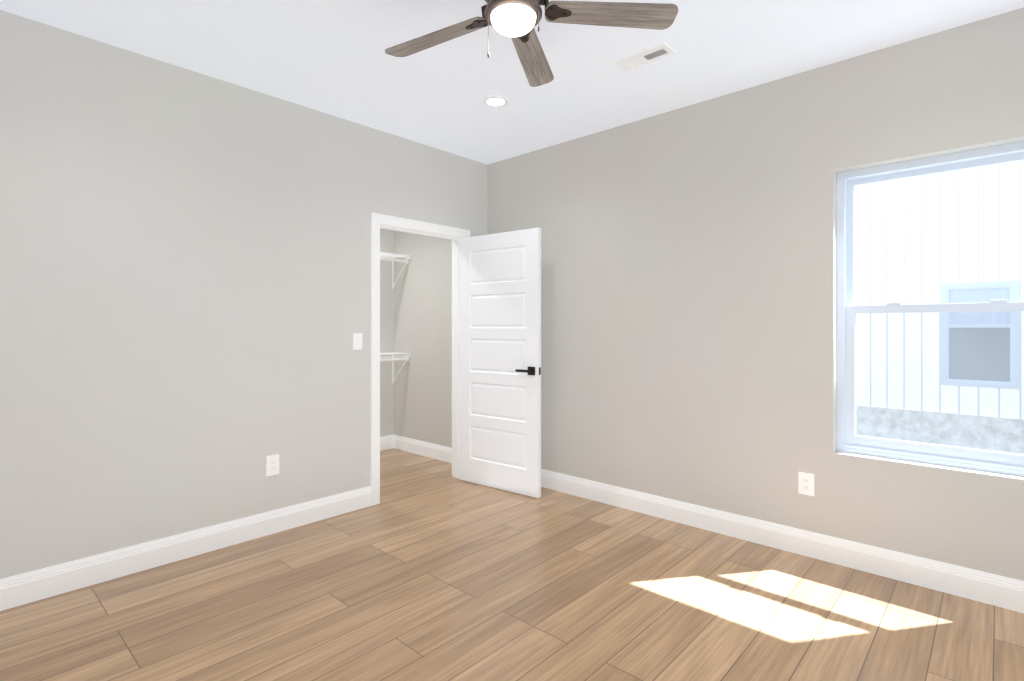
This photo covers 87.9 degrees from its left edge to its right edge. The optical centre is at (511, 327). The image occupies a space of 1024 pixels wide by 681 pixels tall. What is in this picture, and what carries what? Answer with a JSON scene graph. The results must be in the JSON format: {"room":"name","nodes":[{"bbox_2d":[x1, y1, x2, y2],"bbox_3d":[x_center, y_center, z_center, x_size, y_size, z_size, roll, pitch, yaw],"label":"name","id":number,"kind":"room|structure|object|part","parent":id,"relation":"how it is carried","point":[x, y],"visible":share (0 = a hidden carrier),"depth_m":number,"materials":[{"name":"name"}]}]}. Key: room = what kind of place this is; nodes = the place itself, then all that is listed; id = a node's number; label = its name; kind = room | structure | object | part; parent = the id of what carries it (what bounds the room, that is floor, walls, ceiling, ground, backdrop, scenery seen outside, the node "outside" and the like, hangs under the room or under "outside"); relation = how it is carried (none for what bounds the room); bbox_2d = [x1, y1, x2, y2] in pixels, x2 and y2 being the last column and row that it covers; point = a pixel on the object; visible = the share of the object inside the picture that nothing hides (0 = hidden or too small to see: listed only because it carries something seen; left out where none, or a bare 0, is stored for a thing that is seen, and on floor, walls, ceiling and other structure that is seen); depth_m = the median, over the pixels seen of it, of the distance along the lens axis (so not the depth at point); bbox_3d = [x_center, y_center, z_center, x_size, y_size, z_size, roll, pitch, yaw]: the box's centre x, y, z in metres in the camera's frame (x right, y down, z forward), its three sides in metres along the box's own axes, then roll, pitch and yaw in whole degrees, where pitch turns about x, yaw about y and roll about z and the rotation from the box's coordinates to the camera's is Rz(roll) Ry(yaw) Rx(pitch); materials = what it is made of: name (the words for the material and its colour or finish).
{"room":"empty bedroom","nodes":[
{"label":"empty bedroom","id":0,"kind":"room"},
{"bbox_2d":[0,10,486,578],"bbox_3d":[-1.587,-0.080,3.329,0.120,2.740,3.920,0,0,43],"label":"wall","id":1,"kind":"structure","parent":0,"point":[184,284],"depth_m":2.93,"materials":[{"name":"paint"}]},
{"bbox_2d":[0,486,370,610],"bbox_3d":[-1.902,1.220,2.886,0.015,0.140,2.603,0,0,43],"label":"baseboard","id":2,"kind":"structure","parent":1,"relation":"attached to","point":[28,587],"depth_m":2.89,"materials":[{"name":"white wood"}]},
{"bbox_2d":[266,454,278,476],"bbox_3d":[-1.499,0.865,3.329,0.010,0.124,0.080,0,0,43],"label":"electrical outlet","id":3,"kind":"object","parent":1,"relation":"attached to","point":[272,464],"visible":1,"depth_m":3.33,"materials":[{"name":"white plastic"}]},
{"bbox_2d":[353,333,361,349],"bbox_3d":[-1.092,0.100,3.767,0.018,0.116,0.072,0,0,43],"label":"light switch","id":4,"kind":"object","parent":1,"relation":"attached to","point":[357,341],"visible":1,"depth_m":3.77,"materials":[{"name":"white plastic"}]},
{"bbox_2d":[370,212,469,505],"bbox_3d":[-0.738,0.230,4.241,0.142,2.120,0.967,0,0,43],"label":"door frame","id":5,"kind":"structure","parent":1,"relation":"attached to","point":[376,220],"depth_m":3.89,"materials":[{"name":"white wood"}]},
{"bbox_2d":[452,240,452,475],"bbox_3d":[-0.797,0.230,4.295,0.021,2.120,0.967,0,0,43],"label":"closet","id":6,"kind":"object","parent":1,"relation":"attached to","point":[452,357],"visible":0.04,"depth_m":4.60,"materials":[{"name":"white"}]},
{"bbox_2d":[459,228,540,497],"bbox_3d":[-0.114,0.267,4.244,0.818,2.030,0.133,0,0,38],"label":"closet door","id":7,"kind":"structure","parent":1,"relation":"in","point":[499,360],"depth_m":4.20,"materials":[{"name":"white wood"}]},
{"bbox_2d":[380,228,393,436],"bbox_3d":[-2.127,-0.080,4.841,0.120,2.740,2.420,0,0,43],"label":"wall","id":8,"kind":"structure","parent":0,"point":[386,346],"depth_m":5.62,"materials":[{"name":"paint"}]},
{"bbox_2d":[380,435,393,450],"bbox_3d":[-2.037,1.220,4.840,0.015,0.140,2.300,0,0,43],"label":"baseboard","id":9,"kind":"structure","parent":8,"relation":"attached to","point":[386,442],"depth_m":5.61,"materials":[{"name":"white wood"}]},
{"bbox_2d":[380,352,409,382],"bbox_3d":[-1.935,0.433,4.748,0.289,0.334,2.294,0,0,43],"label":"shelf","id":10,"kind":"object","parent":8,"relation":"attached to","point":[393,358],"visible":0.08,"depth_m":5.44,"materials":[{"name":"white metal"}]},
{"bbox_2d":[380,252,409,288],"bbox_3d":[-1.935,-0.577,4.748,0.289,0.334,2.294,0,0,43],"label":"shelf","id":11,"kind":"object","parent":8,"relation":"attached to","point":[385,255],"visible":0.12,"depth_m":5.45,"materials":[{"name":"white metal"}]},
{"bbox_2d":[0,448,1023,680],"bbox_3d":[-0.502,1.340,2.441,5.760,0.100,4.080,0,0,43],"label":"floor","id":12,"kind":"structure","parent":0,"point":[428,569],"depth_m":2.42,"materials":[{"name":"brown wood"}]},
{"bbox_2d":[0,0,1023,164],"bbox_3d":[-0.502,-1.500,2.441,5.760,0.100,4.080,0,0,43],"label":"ceiling","id":13,"kind":"structure","parent":0,"point":[331,57],"depth_m":2.79,"materials":[{"name":"paint"}]},
{"bbox_2d":[483,96,507,106],"bbox_3d":[-0.105,-1.446,3.407,0.160,0.007,0.160,0,0,43],"label":"recessed light","id":14,"kind":"object","parent":13,"relation":"in","point":[495,101],"visible":1,"depth_m":3.40,"materials":[{"name":"white plastic"}]},
{"bbox_2d":[385,0,677,86],"bbox_3d":[-0.031,-1.240,2.080,1.256,0.420,1.243,0,0,43],"label":"fan","id":15,"kind":"object","parent":13,"relation":"hanging from","point":[517,21],"visible":1,"depth_m":2.13,"materials":[{"name":"brown wood"}]},
{"label":"blade","id":16,"kind":"part","parent":15,"relation":"part of","materials":[{"name":"brown wood"}]},
{"bbox_3d":[0.005,-1.335,2.090,0.268,0.230,0.268,0,0,43],"label":"motor","id":17,"kind":"part","parent":15,"relation":"part of","materials":[{"name":"white glass"}]},
{"bbox_3d":[0.005,-1.135,2.031,0.150,0.211,0.139,0,0,43],"label":"chain","id":18,"kind":"part","parent":15,"relation":"part of","materials":[{"name":"silver metal"}]},
{"label":"blade","id":19,"kind":"part","parent":15,"relation":"part of","materials":[{"name":"brown wood"}]},
{"bbox_3d":[0.394,-1.249,2.121,0.530,0.007,0.128,0,-12,-4],"label":"blade","id":20,"kind":"part","parent":15,"relation":"part of","materials":[{"name":"brown wood"}]},
{"bbox_2d":[613,42,675,71],"bbox_3d":[0.705,-1.442,2.847,0.300,0.015,0.135,0,0,43],"label":"ceiling vent","id":21,"kind":"object","parent":13,"relation":"in","point":[646,56],"visible":0.96,"depth_m":2.84,"materials":[{"name":"white"}]},
{"bbox_2d":[394,7,1023,580],"bbox_3d":[0.823,-0.080,3.886,5.760,2.740,0.160,0,0,43],"label":"wall","id":22,"kind":"structure","parent":0,"point":[690,303],"depth_m":3.28,"materials":[{"name":"paint"}]},
{"bbox_2d":[394,435,451,462],"bbox_3d":[-0.791,1.220,5.248,1.300,0.140,0.015,0,0,43],"label":"baseboard","id":23,"kind":"structure","parent":22,"relation":"attached to","point":[431,450],"depth_m":5.33,"materials":[{"name":"white wood"}]},
{"bbox_2d":[541,469,1023,612],"bbox_3d":[1.287,1.220,3.341,4.100,0.140,0.015,0,0,43],"label":"baseboard","id":24,"kind":"structure","parent":22,"relation":"attached to","point":[989,588],"depth_m":2.96,"materials":[{"name":"white wood"}]},
{"bbox_2d":[798,472,813,495],"bbox_3d":[1.663,0.885,3.001,0.080,0.124,0.010,0,0,43],"label":"electrical outlet","id":25,"kind":"object","parent":22,"relation":"attached to","point":[805,483],"visible":1,"depth_m":3.00,"materials":[{"name":"white plastic"}]},
{"bbox_2d":[837,141,1023,475],"bbox_3d":[2.184,-0.087,2.685,0.930,1.555,0.086,0,0,43],"label":"window unit","id":26,"kind":"structure","parent":22,"relation":"in","point":[849,439],"depth_m":2.76,"materials":[{"name":"white plastic"}]},
{"label":"outside","id":27,"kind":"structure","parent":0,"visible":0},
{"bbox_3d":[6.336,2.640,5.960,24.000,0.100,10.330,0,0,43],"label":"yard","id":28,"kind":"structure","parent":27,"visible":0},
{"bbox_2d":[855,160,1023,453],"bbox_3d":[8.465,-1.560,8.282,24.000,8.300,4.030,0,0,43],"label":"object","id":29,"kind":"structure","parent":28,"relation":"on","point":[928,232],"depth_m":7.64,"materials":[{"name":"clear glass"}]}
]}

